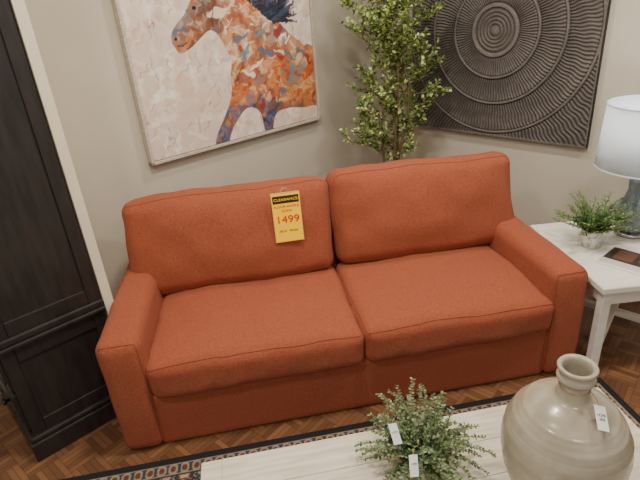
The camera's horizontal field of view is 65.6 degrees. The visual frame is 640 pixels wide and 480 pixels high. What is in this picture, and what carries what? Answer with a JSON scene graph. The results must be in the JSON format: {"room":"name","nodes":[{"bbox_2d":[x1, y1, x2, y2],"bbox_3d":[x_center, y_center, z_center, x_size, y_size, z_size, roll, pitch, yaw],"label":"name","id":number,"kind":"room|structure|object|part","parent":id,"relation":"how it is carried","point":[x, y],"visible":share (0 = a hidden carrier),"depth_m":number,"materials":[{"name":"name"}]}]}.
{"room":"store","nodes":[
{"label":"store","id":0,"kind":"room"},
{"bbox_2d":[8,0,113,318],"bbox_3d":[-1.278,-0.595,2.169,0.042,3.000,0.632,-26,33,-37],"label":"door frame","id":1,"kind":"structure","parent":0,"point":[18,7],"depth_m":2.02,"materials":[{"name":"paint"}]},
{"bbox_2d":[24,0,378,299],"bbox_3d":[-1.047,-0.931,2.835,4.300,3.000,0.100,-26,33,-37],"label":"wall","id":2,"kind":"structure","parent":0,"point":[78,41],"depth_m":2.93,"materials":[{"name":"paint"}]},
{"bbox_2d":[111,0,320,165],"bbox_3d":[-0.556,-1.284,3.083,1.387,1.334,0.048,-26,33,-37],"label":"horse painting","id":3,"kind":"object","parent":2,"relation":"attached to","point":[205,75],"visible":1,"depth_m":3.08,"materials":[{"name":"paint"}]},
{"bbox_3d":[-1.047,-1.046,2.669,0.018,1.334,0.048,-26,33,-37],"label":"frame","id":4,"kind":"part","parent":3,"relation":"part of","materials":[{"name":"beige wood"}]},
{"bbox_3d":[-0.508,-0.692,3.365,1.387,0.018,0.048,-26,33,-37],"label":"frame","id":5,"kind":"part","parent":3,"relation":"part of","materials":[{"name":"beige wood"}]},
{"bbox_3d":[-0.066,-1.522,3.496,0.018,1.334,0.048,-26,33,-37],"label":"frame","id":6,"kind":"part","parent":3,"relation":"part of","materials":[{"name":"beige wood"}]},
{"bbox_2d":[0,290,639,479],"bbox_3d":[0.348,1.175,1.787,8.500,0.100,8.200,-5,25,0],"label":"floor","id":7,"kind":"structure","parent":0,"point":[105,448],"depth_m":2.38,"materials":[{"name":"brown wood"}]},
{"bbox_2d":[0,0,116,461],"bbox_3d":[-1.431,-0.228,2.101,0.504,2.420,0.640,-26,33,-37],"label":"tall cabinet","id":8,"kind":"object","parent":7,"relation":"on","point":[53,318],"visible":0.88,"depth_m":2.12,"materials":[{"name":"brown wood"}]},
{"bbox_3d":[-1.458,0.749,2.306,0.036,0.032,0.032,-26,33,-37],"label":"knob","id":9,"kind":"part","parent":8,"relation":"part of","materials":[{"name":"metal"}]},
{"bbox_3d":[-1.531,0.502,2.313,0.026,0.210,0.540,-26,33,-37],"label":"drawer","id":10,"kind":"part","parent":8,"relation":"part of","materials":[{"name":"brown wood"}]},
{"bbox_3d":[-1.514,0.704,2.409,0.026,0.210,0.540,-26,33,-37],"label":"drawer","id":11,"kind":"part","parent":8,"relation":"part of","materials":[{"name":"brown wood"}]},
{"bbox_3d":[-1.249,-0.423,1.816,0.342,1.590,0.008,-26,33,-37],"label":"panel","id":12,"kind":"part","parent":8,"relation":"part of","materials":[{"name":"black wood"}]},
{"bbox_3d":[-1.185,0.317,2.163,0.336,0.070,0.016,-26,33,-37],"label":"rail","id":13,"kind":"part","parent":8,"relation":"part of","materials":[{"name":"brown wood"}]},
{"bbox_3d":[-1.383,0.290,2.376,0.462,0.035,0.610,-26,33,-37],"label":"waist moulding","id":14,"kind":"part","parent":8,"relation":"part of","materials":[{"name":"brown wood"}]},
{"bbox_3d":[-1.381,0.317,2.382,0.470,0.020,0.618,-26,33,-37],"label":"waist moulding","id":15,"kind":"part","parent":8,"relation":"part of","materials":[{"name":"brown wood"}]},
{"bbox_3d":[-1.175,0.434,2.219,0.336,0.070,0.016,-26,33,-37],"label":"rail","id":16,"kind":"part","parent":8,"relation":"part of","materials":[{"name":"brown wood"}]},
{"bbox_3d":[-1.164,0.607,2.307,0.342,0.340,0.008,-26,33,-37],"label":"panel","id":17,"kind":"part","parent":8,"relation":"part of","materials":[{"name":"black wood"}]},
{"bbox_3d":[-1.146,0.785,2.386,0.336,0.070,0.016,-26,33,-37],"label":"rail","id":18,"kind":"part","parent":8,"relation":"part of","materials":[{"name":"brown wood"}]},
{"bbox_2d":[95,152,587,448],"bbox_3d":[0.096,0.201,2.608,2.249,0.990,0.968,-8,26,-7],"label":"sofa","id":19,"kind":"object","parent":7,"relation":"on","point":[235,306],"visible":0.99,"depth_m":2.45,"materials":[{"name":"orange fabric"}]},
{"bbox_3d":[-0.896,0.510,2.564,0.202,0.618,0.942,-8,26,-7],"label":"arm","id":20,"kind":"part","parent":19,"relation":"part of","materials":[{"name":"orange fabric"}]},
{"bbox_2d":[122,177,332,296],"bbox_3d":[-0.472,-0.023,2.707,1.101,0.562,0.349,-8,26,-7],"label":"cushion","id":21,"kind":"object","parent":19,"relation":"on","point":[189,242],"depth_m":2.56,"materials":[{"name":"orange fabric"}]},
{"bbox_2d":[146,264,363,399],"bbox_3d":[-0.331,0.420,2.508,0.985,0.261,0.749,-8,26,-7],"label":"seat cushion","id":22,"kind":"object","parent":19,"relation":"on","point":[235,336],"depth_m":2.26,"materials":[{"name":"orange fabric"}]},
{"bbox_3d":[0.035,0.122,3.003,2.162,0.722,0.174,-8,26,-7],"label":"frame","id":23,"kind":"part","parent":19,"relation":"part of","materials":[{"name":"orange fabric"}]},
{"bbox_3d":[0.182,0.660,2.430,1.912,0.296,0.147,-8,26,-7],"label":"rail","id":24,"kind":"part","parent":19,"relation":"part of","materials":[{"name":"orange fabric"}]},
{"bbox_2d":[327,152,511,265],"bbox_3d":[0.581,-0.187,2.829,1.046,0.554,0.364,-8,26,-7],"label":"cushion","id":25,"kind":"object","parent":19,"relation":"on","point":[453,203],"depth_m":2.69,"materials":[{"name":"orange fabric"}]},
{"bbox_2d":[336,244,553,361],"bbox_3d":[0.605,0.289,2.625,0.948,0.260,0.753,-8,26,-7],"label":"seat cushion","id":26,"kind":"object","parent":19,"relation":"on","point":[453,301],"depth_m":2.38,"materials":[{"name":"orange fabric"}]},
{"bbox_3d":[1.115,0.223,2.815,0.200,0.621,0.941,-8,26,-7],"label":"arm","id":27,"kind":"part","parent":19,"relation":"part of","materials":[{"name":"orange fabric"}]},
{"bbox_2d":[60,377,639,479],"bbox_3d":[0.219,1.295,1.423,2.750,0.012,2.000,-8,26,-7],"label":"area rug","id":28,"kind":"object","parent":7,"relation":"on","point":[188,467],"visible":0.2,"depth_m":2.24,"materials":[{"name":"fabric"}]},
{"bbox_2d":[201,387,639,479],"bbox_3d":[0.406,1.004,1.514,1.480,0.406,0.800,-8,26,-7],"label":"coffee table","id":29,"kind":"object","parent":28,"relation":"on","point":[336,458],"visible":0.28,"depth_m":1.66,"materials":[{"name":"white wood"}]},
{"bbox_2d":[354,377,495,479],"bbox_3d":[0.319,0.615,1.545,0.438,0.280,0.417,9,29,26],"label":"boxwood plant","id":30,"kind":"object","parent":29,"relation":"on","point":[422,448],"visible":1,"depth_m":1.53,"materials":[{"name":"green plant"}]},
{"bbox_3d":[0.321,0.701,1.584,0.156,0.092,0.156,-5,25,0],"label":"pot","id":31,"kind":"part","parent":30,"relation":"part of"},
{"bbox_2d":[500,354,634,479],"bbox_3d":[0.692,0.542,1.401,0.339,0.479,0.339,1,26,11],"label":"ceramic vase","id":32,"kind":"object","parent":29,"relation":"on","point":[561,427],"visible":1,"depth_m":1.30,"materials":[{"name":"ceramic"}]},
{"bbox_2d":[339,0,451,162],"bbox_3d":[0.531,-1.015,3.404,0.774,2.429,0.668,4,27,19],"label":"ficus tree","id":33,"kind":"object","parent":7,"relation":"on","point":[393,54],"visible":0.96,"depth_m":3.34,"materials":[{"name":"green plant"}]},
{"bbox_2d":[530,220,639,365],"bbox_3d":[1.624,0.272,2.726,0.680,0.530,0.740,-6,25,-2],"label":"side table","id":34,"kind":"object","parent":7,"relation":"on","point":[610,286],"visible":0.5,"depth_m":2.46,"materials":[{"name":"white wood"}]},
{"bbox_2d":[581,225,603,248],"bbox_3d":[1.434,-0.014,2.623,0.112,0.100,0.112,-5,25,0],"label":"pot","id":35,"kind":"object","parent":34,"relation":"on","point":[590,240],"depth_m":2.59,"materials":[{"name":"white ceramic"}]},
{"bbox_2d":[552,190,639,248],"bbox_3d":[1.439,-0.105,2.590,0.415,0.291,0.348,8,28,25],"label":"potted fern","id":36,"kind":"object","parent":34,"relation":"on","point":[593,229],"visible":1,"depth_m":2.57,"materials":[{"name":"green plant"}]},
{"bbox_3d":[1.355,0.463,2.430,0.045,0.480,0.045,-6,25,-2],"label":"leg","id":37,"kind":"part","parent":34,"relation":"part of","materials":[{"name":"white wood"}]},
{"bbox_2d":[593,95,639,238],"bbox_3d":[1.677,-0.356,2.587,0.458,0.709,0.458,-5,25,0],"label":"table lamp","id":38,"kind":"object","parent":34,"relation":"on","point":[618,149],"visible":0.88,"depth_m":2.48,"materials":[{"name":"white fabric"}]},
{"bbox_3d":[1.662,-0.527,2.505,0.450,0.320,0.450,-5,25,0],"label":"lamp shade","id":39,"kind":"part","parent":38,"relation":"part of","materials":[{"name":"fabric"}]},
{"bbox_3d":[1.689,-0.202,2.660,0.190,0.323,0.190,-5,25,0],"label":"glass","id":40,"kind":"part","parent":38,"relation":"part of","materials":[{"name":"grey glass"}]},
{"bbox_3d":[1.702,-0.047,2.734,0.150,0.022,0.150,-5,25,0],"label":"plate","id":41,"kind":"part","parent":38,"relation":"part of","materials":[{"name":"silver metal"}]},
{"bbox_2d":[594,246,639,275],"bbox_3d":[1.545,0.106,2.462,0.230,0.007,0.260,-23,31,-34],"label":"magazine","id":42,"kind":"object","parent":34,"relation":"on","point":[620,258],"visible":1,"depth_m":2.48,"materials":[{"name":"paper"}]},
{"bbox_2d":[375,0,639,225],"bbox_3d":[2.053,-1.056,2.560,0.100,3.000,4.500,-26,33,-37],"label":"wall","id":43,"kind":"structure","parent":0,"point":[543,176],"depth_m":3.36,"materials":[{"name":"paint"}]},
{"bbox_2d":[412,0,610,148],"bbox_3d":[1.170,-1.388,3.293,0.042,1.400,1.341,-26,33,-37],"label":"wood panel","id":44,"kind":"object","parent":43,"relation":"attached to","point":[525,70],"visible":0.92,"depth_m":3.28,"materials":[{"name":"wood"}]},
{"bbox_3d":[1.175,-1.390,3.298,0.026,1.400,1.341,-26,33,-37],"label":"panel","id":45,"kind":"part","parent":44,"relation":"part of","materials":[{"name":"brown wood"}]}
]}

